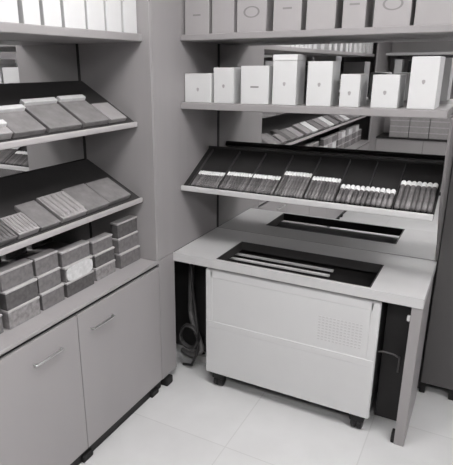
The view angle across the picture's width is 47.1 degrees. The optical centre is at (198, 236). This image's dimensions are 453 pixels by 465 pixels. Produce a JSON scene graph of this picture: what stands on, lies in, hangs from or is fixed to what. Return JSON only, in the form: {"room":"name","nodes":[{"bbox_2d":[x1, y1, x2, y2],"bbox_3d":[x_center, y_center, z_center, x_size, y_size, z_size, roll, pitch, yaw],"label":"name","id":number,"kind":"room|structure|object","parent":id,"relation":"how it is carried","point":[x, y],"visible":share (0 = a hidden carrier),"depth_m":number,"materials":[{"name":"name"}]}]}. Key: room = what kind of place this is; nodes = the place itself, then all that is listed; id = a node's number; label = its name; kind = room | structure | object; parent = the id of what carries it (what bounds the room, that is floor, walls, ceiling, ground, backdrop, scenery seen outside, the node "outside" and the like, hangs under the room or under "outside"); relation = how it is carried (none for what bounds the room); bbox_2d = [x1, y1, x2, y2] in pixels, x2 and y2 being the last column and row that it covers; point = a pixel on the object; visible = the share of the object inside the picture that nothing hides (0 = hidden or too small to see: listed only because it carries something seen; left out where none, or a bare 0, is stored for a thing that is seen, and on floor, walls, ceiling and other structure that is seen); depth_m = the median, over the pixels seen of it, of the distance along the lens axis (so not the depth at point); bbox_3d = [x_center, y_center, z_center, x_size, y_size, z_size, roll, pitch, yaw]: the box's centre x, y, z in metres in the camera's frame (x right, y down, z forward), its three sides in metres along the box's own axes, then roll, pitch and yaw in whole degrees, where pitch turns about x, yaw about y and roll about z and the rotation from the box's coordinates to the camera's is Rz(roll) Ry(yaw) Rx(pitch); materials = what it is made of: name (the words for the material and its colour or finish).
{"room":"tobacco shop","nodes":[
{"label":"tobacco shop","id":0,"kind":"room"},
{"bbox_2d":[79,344,452,464],"bbox_3d":[0.793,1.530,1.163,4.720,0.060,7.700,10,21,28],"label":"floor","id":1,"kind":"structure","parent":0,"point":[194,419],"depth_m":2.67,"materials":[{"name":"tile"}]},
{"bbox_2d":[0,258,161,464],"bbox_3d":[-0.726,0.659,2.465,0.478,0.800,1.331,10,21,28],"label":"base cabinet","id":2,"kind":"object","parent":1,"relation":"on","point":[73,372],"visible":0.98,"depth_m":2.35,"materials":[{"name":"grey laminate"}]},
{"bbox_2d":[0,314,3,333],"bbox_3d":[-0.828,0.359,1.971,0.050,0.080,0.175,10,21,28],"label":"box","id":3,"kind":"object","parent":2,"relation":"on","point":[1,322],"visible":1,"depth_m":2.03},
{"bbox_2d":[0,296,40,329],"bbox_3d":[-0.729,0.307,2.128,0.050,0.080,0.170,10,21,28],"label":"box","id":4,"kind":"object","parent":2,"relation":"on","point":[18,315],"visible":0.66,"depth_m":2.10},
{"bbox_2d":[0,278,37,310],"bbox_3d":[-0.732,0.230,2.107,0.050,0.080,0.170,10,21,28],"label":"box","id":5,"kind":"object","parent":4,"relation":"on","point":[13,297],"visible":0.75,"depth_m":2.08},
{"bbox_2d":[0,258,33,291],"bbox_3d":[-0.745,0.152,2.085,0.050,0.080,0.170,10,21,28],"label":"box","id":6,"kind":"object","parent":5,"relation":"on","point":[18,272],"visible":1,"depth_m":2.07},
{"bbox_2d":[38,283,64,310],"bbox_3d":[-0.652,0.260,2.273,0.050,0.078,0.136,10,21,28],"label":"box","id":7,"kind":"object","parent":2,"relation":"on","point":[54,295],"visible":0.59,"depth_m":2.25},
{"bbox_2d":[34,267,60,293],"bbox_3d":[-0.662,0.185,2.252,0.050,0.078,0.136,10,21,28],"label":"box","id":8,"kind":"object","parent":7,"relation":"on","point":[47,280],"visible":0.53,"depth_m":2.23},
{"bbox_2d":[27,249,57,275],"bbox_3d":[-0.668,0.110,2.231,0.050,0.078,0.136,10,21,28],"label":"box","id":9,"kind":"object","parent":8,"relation":"on","point":[47,260],"visible":0.86,"depth_m":2.21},
{"bbox_2d":[61,270,93,297],"bbox_3d":[-0.566,0.214,2.420,0.050,0.072,0.188,10,21,28],"label":"box","id":10,"kind":"object","parent":2,"relation":"on","point":[72,287],"visible":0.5,"depth_m":2.40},
{"bbox_2d":[60,255,92,282],"bbox_3d":[-0.568,0.146,2.401,0.052,0.074,0.188,10,21,28],"label":"box","id":11,"kind":"object","parent":10,"relation":"on","point":[81,267],"visible":0.77,"depth_m":2.37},
{"bbox_2d":[57,240,89,267],"bbox_3d":[-0.579,0.075,2.382,0.050,0.072,0.188,10,21,28],"label":"box","id":12,"kind":"object","parent":11,"relation":"on","point":[69,254],"visible":0.8,"depth_m":2.36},
{"bbox_2d":[0,0,158,267],"bbox_3d":[-0.742,-0.482,2.096,0.458,1.600,1.333,10,21,28],"label":"shelving unit","id":13,"kind":"object","parent":2,"relation":"on","point":[37,61],"visible":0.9,"depth_m":2.53,"materials":[{"name":"grey laminate"}]},
{"bbox_2d":[0,119,12,139],"bbox_3d":[-0.754,-0.387,1.893,0.066,0.071,0.137,10,21,28],"label":"box","id":14,"kind":"object","parent":13,"relation":"in","point":[5,133],"visible":1,"depth_m":1.92,"materials":[{"name":"cardboard"}]},
{"bbox_2d":[0,222,16,245],"bbox_3d":[-0.808,-0.030,2.000,0.169,0.101,0.117,10,21,28],"label":"box","id":15,"kind":"object","parent":13,"relation":"in","point":[6,235],"visible":1,"depth_m":2.00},
{"bbox_2d":[0,0,18,22],"bbox_3d":[-0.729,-0.902,1.801,0.155,0.300,0.090,10,21,28],"label":"box","id":16,"kind":"object","parent":13,"relation":"on","point":[8,8],"visible":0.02,"depth_m":1.80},
{"bbox_2d":[0,212,39,238],"bbox_3d":[-0.723,-0.046,2.091,0.113,0.074,0.109,10,21,28],"label":"box","id":17,"kind":"object","parent":13,"relation":"in","point":[22,226],"visible":1,"depth_m":2.07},
{"bbox_2d":[0,104,45,137],"bbox_3d":[-0.712,-0.457,2.036,0.141,0.114,0.164,10,21,28],"label":"box","id":18,"kind":"object","parent":13,"relation":"in","point":[22,124],"visible":0.95,"depth_m":2.03,"materials":[{"name":"cardboard"}]},
{"bbox_2d":[17,0,40,24],"bbox_3d":[-0.676,-0.913,1.897,0.155,0.260,0.082,10,21,28],"label":"box","id":19,"kind":"object","parent":13,"relation":"on","point":[28,10],"visible":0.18,"depth_m":1.88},
{"bbox_2d":[14,200,59,230],"bbox_3d":[-0.685,-0.091,2.200,0.155,0.092,0.111,10,21,28],"label":"box","id":20,"kind":"object","parent":13,"relation":"in","point":[44,219],"visible":0.95,"depth_m":2.19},
{"bbox_2d":[0,40,91,267],"bbox_3d":[-0.938,-0.512,2.189,0.021,1.600,1.314,10,21,28],"label":"mirror","id":21,"kind":"object","parent":13,"relation":"attached to","point":[21,62],"depth_m":2.51,"materials":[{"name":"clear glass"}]},
{"bbox_2d":[39,0,61,26],"bbox_3d":[-0.625,-0.952,1.982,0.155,0.280,0.094,10,21,28],"label":"box","id":22,"kind":"object","parent":13,"relation":"on","point":[50,10],"visible":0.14,"depth_m":1.97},
{"bbox_2d":[20,97,81,132],"bbox_3d":[-0.628,-0.522,2.208,0.170,0.130,0.197,10,21,28],"label":"box","id":23,"kind":"object","parent":13,"relation":"in","point":[46,111],"visible":0.88,"depth_m":2.19,"materials":[{"name":"cardboard"}]},
{"bbox_2d":[36,191,86,222],"bbox_3d":[-0.613,-0.138,2.322,0.158,0.102,0.160,10,21,28],"label":"box","id":24,"kind":"object","parent":13,"relation":"in","point":[61,205],"visible":0.98,"depth_m":2.29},
{"bbox_2d":[0,81,137,149],"bbox_3d":[-0.777,-0.499,2.099,0.352,0.220,1.313,10,21,28],"label":"tray","id":25,"kind":"object","parent":13,"relation":"on","point":[122,95],"depth_m":2.46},
{"bbox_2d":[0,159,142,255],"bbox_3d":[-0.768,-0.121,2.219,0.365,0.201,1.313,10,21,28],"label":"tray","id":26,"kind":"object","parent":13,"relation":"on","point":[20,186],"depth_m":2.49,"materials":[{"name":"grey"}]},
{"bbox_2d":[60,0,85,28],"bbox_3d":[-0.564,-0.996,2.084,0.155,0.300,0.124,10,21,28],"label":"box","id":27,"kind":"object","parent":13,"relation":"on","point":[72,11],"visible":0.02,"depth_m":2.07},
{"bbox_2d":[56,94,108,126],"bbox_3d":[-0.532,-0.580,2.374,0.171,0.132,0.172,10,21,28],"label":"box","id":28,"kind":"object","parent":13,"relation":"in","point":[76,105],"visible":0.83,"depth_m":2.36,"materials":[{"name":"cardboard"}]},
{"bbox_2d":[61,183,109,213],"bbox_3d":[-0.537,-0.183,2.461,0.166,0.100,0.156,10,21,28],"label":"box","id":29,"kind":"object","parent":13,"relation":"in","point":[91,201],"visible":0.89,"depth_m":2.45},
{"bbox_2d":[84,0,104,30],"bbox_3d":[-0.500,-1.013,2.198,0.155,0.260,0.111,10,21,28],"label":"box","id":30,"kind":"object","parent":13,"relation":"on","point":[94,9],"visible":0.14,"depth_m":2.18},
{"bbox_2d":[85,177,130,204],"bbox_3d":[-0.455,-0.231,2.603,0.157,0.096,0.174,10,21,28],"label":"box","id":31,"kind":"object","parent":13,"relation":"in","point":[106,188],"visible":0.93,"depth_m":2.59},
{"bbox_2d":[91,102,126,122],"bbox_3d":[-0.436,-0.601,2.508,0.126,0.086,0.125,10,21,28],"label":"box","id":32,"kind":"object","parent":13,"relation":"in","point":[106,109],"visible":0.9,"depth_m":2.49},
{"bbox_2d":[103,0,121,31],"bbox_3d":[-0.441,-1.056,2.297,0.155,0.280,0.107,10,21,28],"label":"box","id":33,"kind":"object","parent":13,"relation":"on","point":[112,8],"visible":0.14,"depth_m":2.28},
{"bbox_2d":[120,0,136,32],"bbox_3d":[-0.383,-1.099,2.394,0.155,0.300,0.103,10,21,28],"label":"box","id":34,"kind":"object","parent":13,"relation":"on","point":[128,7],"visible":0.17,"depth_m":2.38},
{"bbox_2d":[93,259,115,280],"bbox_3d":[-0.478,0.162,2.585,0.050,0.066,0.153,10,21,28],"label":"box","id":35,"kind":"object","parent":2,"relation":"on","point":[108,268],"visible":0.55,"depth_m":2.56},
{"bbox_2d":[90,246,114,267],"bbox_3d":[-0.480,0.098,2.567,0.050,0.066,0.153,10,21,28],"label":"box","id":36,"kind":"object","parent":35,"relation":"on","point":[106,255],"visible":0.56,"depth_m":2.54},
{"bbox_2d":[86,233,111,254],"bbox_3d":[-0.488,0.033,2.549,0.050,0.066,0.153,10,21,28],"label":"box","id":37,"kind":"object","parent":36,"relation":"on","point":[103,241],"visible":0.76,"depth_m":2.53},
{"bbox_2d":[114,245,139,268],"bbox_3d":[-0.378,0.102,2.744,0.050,0.080,0.172,10,21,28],"label":"box","id":38,"kind":"object","parent":2,"relation":"on","point":[131,255],"visible":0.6,"depth_m":2.71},
{"bbox_2d":[112,231,137,253],"bbox_3d":[-0.386,0.025,2.723,0.050,0.080,0.172,10,21,28],"label":"box","id":39,"kind":"object","parent":38,"relation":"on","point":[124,243],"visible":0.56,"depth_m":2.69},
{"bbox_2d":[110,215,136,238],"bbox_3d":[-0.388,-0.053,2.700,0.050,0.080,0.172,10,21,28],"label":"box","id":40,"kind":"object","parent":39,"relation":"on","point":[124,226],"visible":0.97,"depth_m":2.67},
{"bbox_2d":[179,264,199,365],"bbox_3d":[-0.045,0.466,3.122,0.140,0.747,0.090,10,21,28],"label":"power cable","id":41,"kind":"object","parent":1,"relation":"on","point":[194,329],"visible":0.99,"depth_m":3.11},
{"bbox_2d":[196,352,205,362],"bbox_3d":[0.071,0.775,3.305,0.165,0.047,0.060,10,21,28],"label":"power strip","id":42,"kind":"object","parent":1,"relation":"on","point":[202,357],"visible":0.23,"depth_m":3.30,"materials":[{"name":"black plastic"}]},
{"bbox_2d":[206,250,387,428],"bbox_3d":[0.545,0.537,2.915,0.934,0.738,0.406,10,21,28],"label":"air conditioner","id":43,"kind":"object","parent":1,"relation":"on","point":[318,346],"visible":0.94,"depth_m":2.72,"materials":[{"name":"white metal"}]},
{"bbox_2d":[317,315,362,348],"bbox_3d":[0.697,0.471,2.563,0.216,0.131,0.002,10,21,28],"label":"grille","id":44,"kind":"object","parent":43,"relation":"attached to","point":[332,330],"depth_m":2.56,"materials":[{"name":"metal"}]},
{"bbox_2d":[378,351,400,372],"bbox_3d":[0.963,0.635,2.609,0.123,0.138,0.042,-2,18,-5],"label":"cable","id":45,"kind":"object","parent":43,"relation":"attached to","point":[395,355],"visible":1,"depth_m":2.60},
{"bbox_2d":[157,227,436,446],"bbox_3d":[0.399,0.487,2.970,1.614,0.801,0.690,10,21,28],"label":"desk","id":46,"kind":"object","parent":1,"relation":"on","point":[405,283],"depth_m":2.76,"materials":[{"name":"laminate"}]},
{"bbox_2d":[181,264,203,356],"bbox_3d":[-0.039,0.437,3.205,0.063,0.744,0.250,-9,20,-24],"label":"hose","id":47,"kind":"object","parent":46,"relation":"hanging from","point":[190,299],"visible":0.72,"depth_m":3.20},
{"bbox_2d":[150,0,452,260],"bbox_3d":[0.521,-0.635,2.536,1.340,1.598,0.706,10,21,28],"label":"wall shelving","id":48,"kind":"object","parent":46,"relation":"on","point":[364,145],"visible":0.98,"depth_m":2.75,"materials":[{"name":"grey laminate"}]},
{"bbox_2d":[185,0,211,33],"bbox_3d":[0.029,-1.172,2.665,0.139,0.250,0.161,10,21,28],"label":"box","id":49,"kind":"object","parent":48,"relation":"on","point":[198,13],"visible":0.54,"depth_m":2.61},
{"bbox_2d":[185,73,213,102],"bbox_3d":[0.020,-0.794,2.760,0.158,0.145,0.100,10,21,28],"label":"box","id":50,"kind":"object","parent":48,"relation":"on","point":[199,87],"visible":0.84,"depth_m":2.71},
{"bbox_2d":[212,0,236,32],"bbox_3d":[0.158,-1.160,2.594,0.121,0.270,0.160,10,21,28],"label":"box","id":51,"kind":"object","parent":48,"relation":"on","point":[224,12],"visible":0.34,"depth_m":2.54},
{"bbox_2d":[219,171,230,188],"bbox_3d":[0.144,-0.310,2.830,0.015,0.077,0.130,10,21,28],"label":"cigar","id":52,"kind":"object","parent":48,"relation":"in","point":[229,172],"visible":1,"depth_m":2.82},
{"bbox_2d":[221,172,232,189],"bbox_3d":[0.157,-0.307,2.823,0.015,0.077,0.130,10,21,28],"label":"cigar","id":53,"kind":"object","parent":48,"relation":"in","point":[231,173],"visible":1,"depth_m":2.81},
{"bbox_2d":[214,67,240,102],"bbox_3d":[0.151,-0.786,2.686,0.112,0.174,0.100,10,21,28],"label":"box","id":54,"kind":"object","parent":48,"relation":"on","point":[227,81],"visible":0.89,"depth_m":2.65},
{"bbox_2d":[224,172,235,189],"bbox_3d":[0.172,-0.306,2.816,0.015,0.077,0.130,10,21,28],"label":"cigar","id":55,"kind":"object","parent":48,"relation":"in","point":[234,173],"visible":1,"depth_m":2.81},
{"bbox_2d":[227,172,237,189],"bbox_3d":[0.184,-0.302,2.808,0.015,0.077,0.130,10,21,28],"label":"cigar","id":56,"kind":"object","parent":48,"relation":"in","point":[236,174],"visible":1,"depth_m":2.80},
{"bbox_2d":[229,172,240,189],"bbox_3d":[0.198,-0.301,2.802,0.015,0.077,0.130,10,21,28],"label":"cigar","id":57,"kind":"object","parent":48,"relation":"in","point":[239,173],"visible":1,"depth_m":2.79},
{"bbox_2d":[232,172,243,190],"bbox_3d":[0.212,-0.299,2.795,0.015,0.077,0.130,10,21,28],"label":"cigar","id":58,"kind":"object","parent":48,"relation":"in","point":[242,173],"visible":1,"depth_m":2.79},
{"bbox_2d":[235,173,245,190],"bbox_3d":[0.226,-0.296,2.787,0.015,0.077,0.130,10,21,28],"label":"cigar","id":59,"kind":"object","parent":48,"relation":"in","point":[244,174],"visible":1,"depth_m":2.78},
{"bbox_2d":[237,173,248,190],"bbox_3d":[0.238,-0.293,2.779,0.015,0.077,0.130,10,21,28],"label":"cigar","id":60,"kind":"object","parent":48,"relation":"in","point":[247,174],"visible":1,"depth_m":2.77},
{"bbox_2d":[240,173,250,191],"bbox_3d":[0.252,-0.291,2.772,0.015,0.077,0.130,10,21,28],"label":"cigar","id":61,"kind":"object","parent":48,"relation":"in","point":[249,175],"visible":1,"depth_m":2.76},
{"bbox_2d":[245,174,256,191],"bbox_3d":[0.279,-0.287,2.758,0.015,0.077,0.130,10,21,28],"label":"cigar","id":62,"kind":"object","parent":48,"relation":"in","point":[255,175],"visible":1,"depth_m":2.75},
{"bbox_2d":[248,174,258,191],"bbox_3d":[0.293,-0.285,2.752,0.015,0.077,0.130,10,21,28],"label":"cigar","id":63,"kind":"object","parent":48,"relation":"in","point":[257,176],"visible":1,"depth_m":2.74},
{"bbox_2d":[237,0,273,31],"bbox_3d":[0.291,-1.128,2.526,0.152,0.250,0.161,10,21,28],"label":"box","id":64,"kind":"object","parent":48,"relation":"on","point":[252,15],"visible":0.91,"depth_m":2.48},
{"bbox_2d":[251,174,261,192],"bbox_3d":[0.306,-0.282,2.744,0.015,0.077,0.130,10,21,28],"label":"cigar","id":65,"kind":"object","parent":48,"relation":"in","point":[260,175],"visible":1,"depth_m":2.73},
{"bbox_2d":[241,66,272,103],"bbox_3d":[0.299,-0.763,2.601,0.149,0.182,0.091,10,21,28],"label":"box","id":66,"kind":"object","parent":48,"relation":"on","point":[256,81],"visible":0.86,"depth_m":2.56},
{"bbox_2d":[253,175,264,192],"bbox_3d":[0.320,-0.281,2.737,0.015,0.077,0.130,10,21,28],"label":"cigar","id":67,"kind":"object","parent":48,"relation":"in","point":[262,177],"visible":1,"depth_m":2.73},
{"bbox_2d":[256,175,266,193],"bbox_3d":[0.333,-0.277,2.729,0.015,0.077,0.130,10,21,28],"label":"cigar","id":68,"kind":"object","parent":48,"relation":"in","point":[265,176],"visible":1,"depth_m":2.72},
{"bbox_2d":[259,175,269,193],"bbox_3d":[0.348,-0.277,2.724,0.015,0.077,0.130,10,21,28],"label":"cigar","id":69,"kind":"object","parent":48,"relation":"in","point":[268,176],"visible":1,"depth_m":2.72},
{"bbox_2d":[262,175,272,193],"bbox_3d":[0.361,-0.274,2.716,0.015,0.077,0.130,10,21,28],"label":"cigar","id":70,"kind":"object","parent":48,"relation":"in","point":[271,176],"visible":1,"depth_m":2.71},
{"bbox_2d":[264,176,275,194],"bbox_3d":[0.374,-0.270,2.708,0.015,0.077,0.130,10,21,28],"label":"cigar","id":71,"kind":"object","parent":48,"relation":"in","point":[273,178],"visible":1,"depth_m":2.70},
{"bbox_2d":[267,176,277,194],"bbox_3d":[0.388,-0.269,2.701,0.015,0.077,0.130,10,21,28],"label":"cigar","id":72,"kind":"object","parent":48,"relation":"in","point":[276,177],"visible":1,"depth_m":2.69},
{"bbox_2d":[270,176,280,194],"bbox_3d":[0.401,-0.266,2.694,0.015,0.077,0.130,10,21,28],"label":"cigar","id":73,"kind":"object","parent":48,"relation":"in","point":[279,177],"visible":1,"depth_m":2.69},
{"bbox_2d":[274,171,287,195],"bbox_3d":[0.431,-0.280,2.696,0.016,0.100,0.171,10,21,28],"label":"cigar","id":74,"kind":"object","parent":48,"relation":"in","point":[286,172],"visible":1,"depth_m":2.69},
{"bbox_2d":[277,171,290,195],"bbox_3d":[0.446,-0.278,2.689,0.016,0.100,0.171,10,21,28],"label":"cigar","id":75,"kind":"object","parent":48,"relation":"in","point":[289,172],"visible":1,"depth_m":2.68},
{"bbox_2d":[280,172,293,196],"bbox_3d":[0.459,-0.274,2.680,0.016,0.100,0.171,10,21,28],"label":"cigar","id":76,"kind":"object","parent":48,"relation":"in","point":[292,173],"visible":1,"depth_m":2.67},
{"bbox_2d":[272,54,306,104],"bbox_3d":[0.443,-0.770,2.539,0.123,0.232,0.134,10,21,28],"label":"box","id":77,"kind":"object","parent":48,"relation":"on","point":[288,69],"visible":1,"depth_m":2.49,"materials":[{"name":"cardboard"}]},
{"bbox_2d":[273,0,306,30],"bbox_3d":[0.448,-1.111,2.441,0.136,0.270,0.161,10,21,28],"label":"box","id":78,"kind":"object","parent":48,"relation":"on","point":[287,14],"visible":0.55,"depth_m":2.40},
{"bbox_2d":[283,172,296,196],"bbox_3d":[0.474,-0.273,2.673,0.016,0.100,0.171,10,21,28],"label":"cigar","id":79,"kind":"object","parent":48,"relation":"in","point":[295,173],"visible":1,"depth_m":2.67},
{"bbox_2d":[286,172,299,196],"bbox_3d":[0.488,-0.270,2.666,0.016,0.100,0.171,10,21,28],"label":"cigar","id":80,"kind":"object","parent":48,"relation":"in","point":[298,173],"visible":1,"depth_m":2.65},
{"bbox_2d":[290,172,302,196],"bbox_3d":[0.503,-0.269,2.659,0.016,0.100,0.171,10,21,28],"label":"cigar","id":81,"kind":"object","parent":48,"relation":"in","point":[301,173],"visible":1,"depth_m":2.65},
{"bbox_2d":[293,173,305,197],"bbox_3d":[0.517,-0.266,2.651,0.016,0.100,0.171,10,21,28],"label":"cigar","id":82,"kind":"object","parent":48,"relation":"in","point":[304,174],"visible":1,"depth_m":2.64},
{"bbox_2d":[296,173,308,197],"bbox_3d":[0.531,-0.263,2.643,0.016,0.100,0.171,10,21,28],"label":"cigar","id":83,"kind":"object","parent":48,"relation":"in","point":[307,174],"visible":1,"depth_m":2.63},
{"bbox_2d":[299,173,311,198],"bbox_3d":[0.545,-0.260,2.635,0.016,0.100,0.171,10,21,28],"label":"cigar","id":84,"kind":"object","parent":48,"relation":"in","point":[310,174],"visible":1,"depth_m":2.63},
{"bbox_2d":[304,176,315,198],"bbox_3d":[0.563,-0.250,2.618,0.016,0.091,0.153,10,21,28],"label":"cigar","id":85,"kind":"object","parent":48,"relation":"in","point":[314,177],"visible":1,"depth_m":2.61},
{"bbox_2d":[181,146,443,220],"bbox_3d":[0.550,-0.309,2.698,1.295,0.206,0.348,10,21,28],"label":"shelf","id":86,"kind":"object","parent":48,"relation":"on","point":[352,170],"depth_m":2.69,"materials":[{"name":"grey metal"}]},
{"bbox_2d":[307,176,318,198],"bbox_3d":[0.578,-0.248,2.611,0.016,0.091,0.153,10,21,28],"label":"cigar","id":87,"kind":"object","parent":48,"relation":"in","point":[317,177],"visible":1,"depth_m":2.60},
{"bbox_2d":[310,176,321,199],"bbox_3d":[0.592,-0.246,2.604,0.016,0.091,0.153,10,21,28],"label":"cigar","id":88,"kind":"object","parent":48,"relation":"in","point":[320,177],"visible":1,"depth_m":2.60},
{"bbox_2d":[313,177,324,199],"bbox_3d":[0.606,-0.244,2.596,0.016,0.091,0.153,10,21,28],"label":"cigar","id":89,"kind":"object","parent":48,"relation":"in","point":[323,178],"visible":1,"depth_m":2.58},
{"bbox_2d":[317,177,328,199],"bbox_3d":[0.620,-0.241,2.589,0.016,0.091,0.153,10,21,28],"label":"cigar","id":90,"kind":"object","parent":48,"relation":"in","point":[326,178],"visible":1,"depth_m":2.58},
{"bbox_2d":[306,61,340,105],"bbox_3d":[0.595,-0.731,2.469,0.117,0.200,0.140,10,21,28],"label":"box","id":91,"kind":"object","parent":48,"relation":"on","point":[323,77],"visible":1,"depth_m":2.41,"materials":[{"name":"cardboard"}]},
{"bbox_2d":[306,0,343,29],"bbox_3d":[0.587,-1.079,2.371,0.133,0.250,0.160,10,21,28],"label":"box","id":92,"kind":"object","parent":48,"relation":"on","point":[321,14],"visible":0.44,"depth_m":2.33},
{"bbox_2d":[320,177,331,200],"bbox_3d":[0.634,-0.239,2.581,0.016,0.091,0.153,10,21,28],"label":"cigar","id":93,"kind":"object","parent":48,"relation":"in","point":[330,178],"visible":1,"depth_m":2.57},
{"bbox_2d":[323,178,334,200],"bbox_3d":[0.649,-0.237,2.574,0.016,0.091,0.153,10,21,28],"label":"cigar","id":94,"kind":"object","parent":48,"relation":"in","point":[333,179],"visible":1,"depth_m":2.56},
{"bbox_2d":[326,178,337,201],"bbox_3d":[0.662,-0.233,2.565,0.016,0.091,0.153,10,21,28],"label":"cigar","id":95,"kind":"object","parent":48,"relation":"in","point":[336,179],"visible":1,"depth_m":2.56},
{"bbox_2d":[330,179,340,201],"bbox_3d":[0.676,-0.231,2.558,0.016,0.091,0.153,10,21,28],"label":"cigar","id":96,"kind":"object","parent":48,"relation":"in","point":[339,180],"visible":1,"depth_m":2.55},
{"bbox_2d":[335,184,345,202],"bbox_3d":[0.693,-0.213,2.528,0.024,0.073,0.115,10,21,28],"label":"cigar","id":97,"kind":"object","parent":48,"relation":"in","point":[342,188],"visible":1,"depth_m":2.52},
{"bbox_2d":[340,184,350,202],"bbox_3d":[0.714,-0.210,2.517,0.024,0.073,0.115,10,21,28],"label":"cigar","id":98,"kind":"object","parent":48,"relation":"in","point":[347,188],"visible":0.99,"depth_m":2.50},
{"bbox_2d":[345,185,354,203],"bbox_3d":[0.735,-0.207,2.507,0.024,0.073,0.115,10,21,28],"label":"cigar","id":99,"kind":"object","parent":48,"relation":"in","point":[352,188],"visible":1,"depth_m":2.49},
{"bbox_2d":[339,74,367,106],"bbox_3d":[0.725,-0.686,2.420,0.088,0.143,0.160,10,21,28],"label":"box","id":100,"kind":"object","parent":48,"relation":"on","point":[353,87],"visible":1,"depth_m":2.36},
{"bbox_2d":[350,185,359,203],"bbox_3d":[0.755,-0.203,2.495,0.024,0.073,0.115,10,21,28],"label":"cigar","id":101,"kind":"object","parent":48,"relation":"in","point":[357,188],"visible":1,"depth_m":2.48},
{"bbox_2d":[342,0,374,27],"bbox_3d":[0.715,-1.067,2.299,0.100,0.270,0.161,10,21,28],"label":"box","id":102,"kind":"object","parent":48,"relation":"on","point":[356,13],"visible":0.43,"depth_m":2.26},
{"bbox_2d":[355,186,364,204],"bbox_3d":[0.775,-0.199,2.485,0.024,0.073,0.115,10,21,28],"label":"cigar","id":103,"kind":"object","parent":48,"relation":"in","point":[362,189],"visible":1,"depth_m":2.47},
{"bbox_2d":[360,186,369,204],"bbox_3d":[0.796,-0.196,2.474,0.024,0.073,0.115,10,21,28],"label":"cigar","id":104,"kind":"object","parent":48,"relation":"in","point":[367,189],"visible":1,"depth_m":2.46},
{"bbox_2d":[365,187,374,205],"bbox_3d":[0.817,-0.194,2.464,0.024,0.073,0.115,10,21,28],"label":"cigar","id":105,"kind":"object","parent":48,"relation":"in","point":[372,189],"visible":1,"depth_m":2.45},
{"bbox_2d":[370,187,379,206],"bbox_3d":[0.837,-0.189,2.452,0.024,0.073,0.115,10,21,28],"label":"cigar","id":106,"kind":"object","parent":48,"relation":"in","point":[377,190],"visible":1,"depth_m":2.44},
{"bbox_2d":[376,188,385,206],"bbox_3d":[0.858,-0.185,2.441,0.024,0.073,0.115,10,21,28],"label":"cigar","id":107,"kind":"object","parent":48,"relation":"in","point":[382,191],"visible":1,"depth_m":2.43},
{"bbox_2d":[381,188,390,207],"bbox_3d":[0.878,-0.181,2.430,0.024,0.073,0.115,10,21,28],"label":"cigar","id":108,"kind":"object","parent":48,"relation":"in","point":[387,192],"visible":1,"depth_m":2.42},
{"bbox_2d":[370,74,406,107],"bbox_3d":[0.867,-0.666,2.361,0.113,0.141,0.190,10,21,28],"label":"box","id":109,"kind":"object","parent":48,"relation":"on","point":[388,90],"visible":1,"depth_m":2.29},
{"bbox_2d":[386,189,395,208],"bbox_3d":[0.898,-0.178,2.419,0.024,0.073,0.115,10,21,28],"label":"cigar","id":110,"kind":"object","parent":48,"relation":"in","point":[393,191],"visible":1,"depth_m":2.41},
{"bbox_2d":[373,0,415,26],"bbox_3d":[0.854,-1.034,2.229,0.150,0.250,0.161,10,21,28],"label":"box","id":111,"kind":"object","parent":48,"relation":"on","point":[386,12],"visible":0.89,"depth_m":2.19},
{"bbox_2d":[394,180,405,209],"bbox_3d":[0.943,-0.198,2.423,0.025,0.108,0.177,10,21,28],"label":"cigar","id":112,"kind":"object","parent":48,"relation":"in","point":[403,183],"visible":1,"depth_m":2.41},
{"bbox_2d":[399,181,411,209],"bbox_3d":[0.964,-0.194,2.412,0.025,0.108,0.177,10,21,28],"label":"cigar","id":113,"kind":"object","parent":48,"relation":"in","point":[408,183],"visible":1,"depth_m":2.40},
{"bbox_2d":[404,181,416,210],"bbox_3d":[0.984,-0.191,2.401,0.025,0.108,0.177,10,21,28],"label":"cigar","id":114,"kind":"object","parent":48,"relation":"in","point":[414,183],"visible":1,"depth_m":2.39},
{"bbox_2d":[410,181,421,210],"bbox_3d":[1.005,-0.189,2.392,0.025,0.108,0.177,10,21,28],"label":"cigar","id":115,"kind":"object","parent":48,"relation":"in","point":[419,184],"visible":1,"depth_m":2.38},
{"bbox_2d":[415,182,426,211],"bbox_3d":[1.024,-0.184,2.380,0.025,0.108,0.177,10,21,28],"label":"cigar","id":116,"kind":"object","parent":48,"relation":"in","point":[424,185],"visible":1,"depth_m":2.37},
{"bbox_2d":[407,56,445,108],"bbox_3d":[1.003,-0.680,2.283,0.112,0.215,0.200,10,21,28],"label":"box","id":117,"kind":"object","parent":48,"relation":"on","point":[426,76],"visible":1,"depth_m":2.20,"materials":[{"name":"cardboard"}]},
{"bbox_2d":[421,182,432,212],"bbox_3d":[1.045,-0.181,2.370,0.025,0.108,0.177,10,21,28],"label":"cigar","id":118,"kind":"object","parent":48,"relation":"in","point":[429,185],"visible":1,"depth_m":2.36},
{"bbox_2d":[426,183,437,212],"bbox_3d":[1.065,-0.178,2.360,0.025,0.108,0.177,10,21,28],"label":"cigar","id":119,"kind":"object","parent":48,"relation":"in","point":[435,185],"visible":1,"depth_m":2.35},
{"bbox_2d":[414,0,452,24],"bbox_3d":[1.002,-1.018,2.148,0.156,0.270,0.160,10,21,28],"label":"box","id":120,"kind":"object","parent":48,"relation":"on","point":[427,12],"visible":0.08,"depth_m":2.11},
{"bbox_2d":[173,227,436,308],"bbox_3d":[0.564,0.132,2.844,1.314,0.048,0.545,10,21,28],"label":"countertop","id":121,"kind":"structure","parent":46,"relation":"on","point":[402,280],"depth_m":2.73,"materials":[{"name":"laminate"}]},
{"bbox_2d":[419,165,452,400],"bbox_3d":[1.798,0.129,2.738,0.930,1.610,0.540,10,21,28],"label":"tall cabinet","id":122,"kind":"object","parent":1,"relation":"on","point":[437,369],"visible":1,"depth_m":2.81,"materials":[{"name":"grey laminate"}]},
{"bbox_2d":[191,163,452,387],"bbox_3d":[0.516,-0.560,3.031,1.780,2.750,0.058,10,21,28],"label":"wall","id":123,"kind":"structure","parent":0,"point":[434,277],"depth_m":2.91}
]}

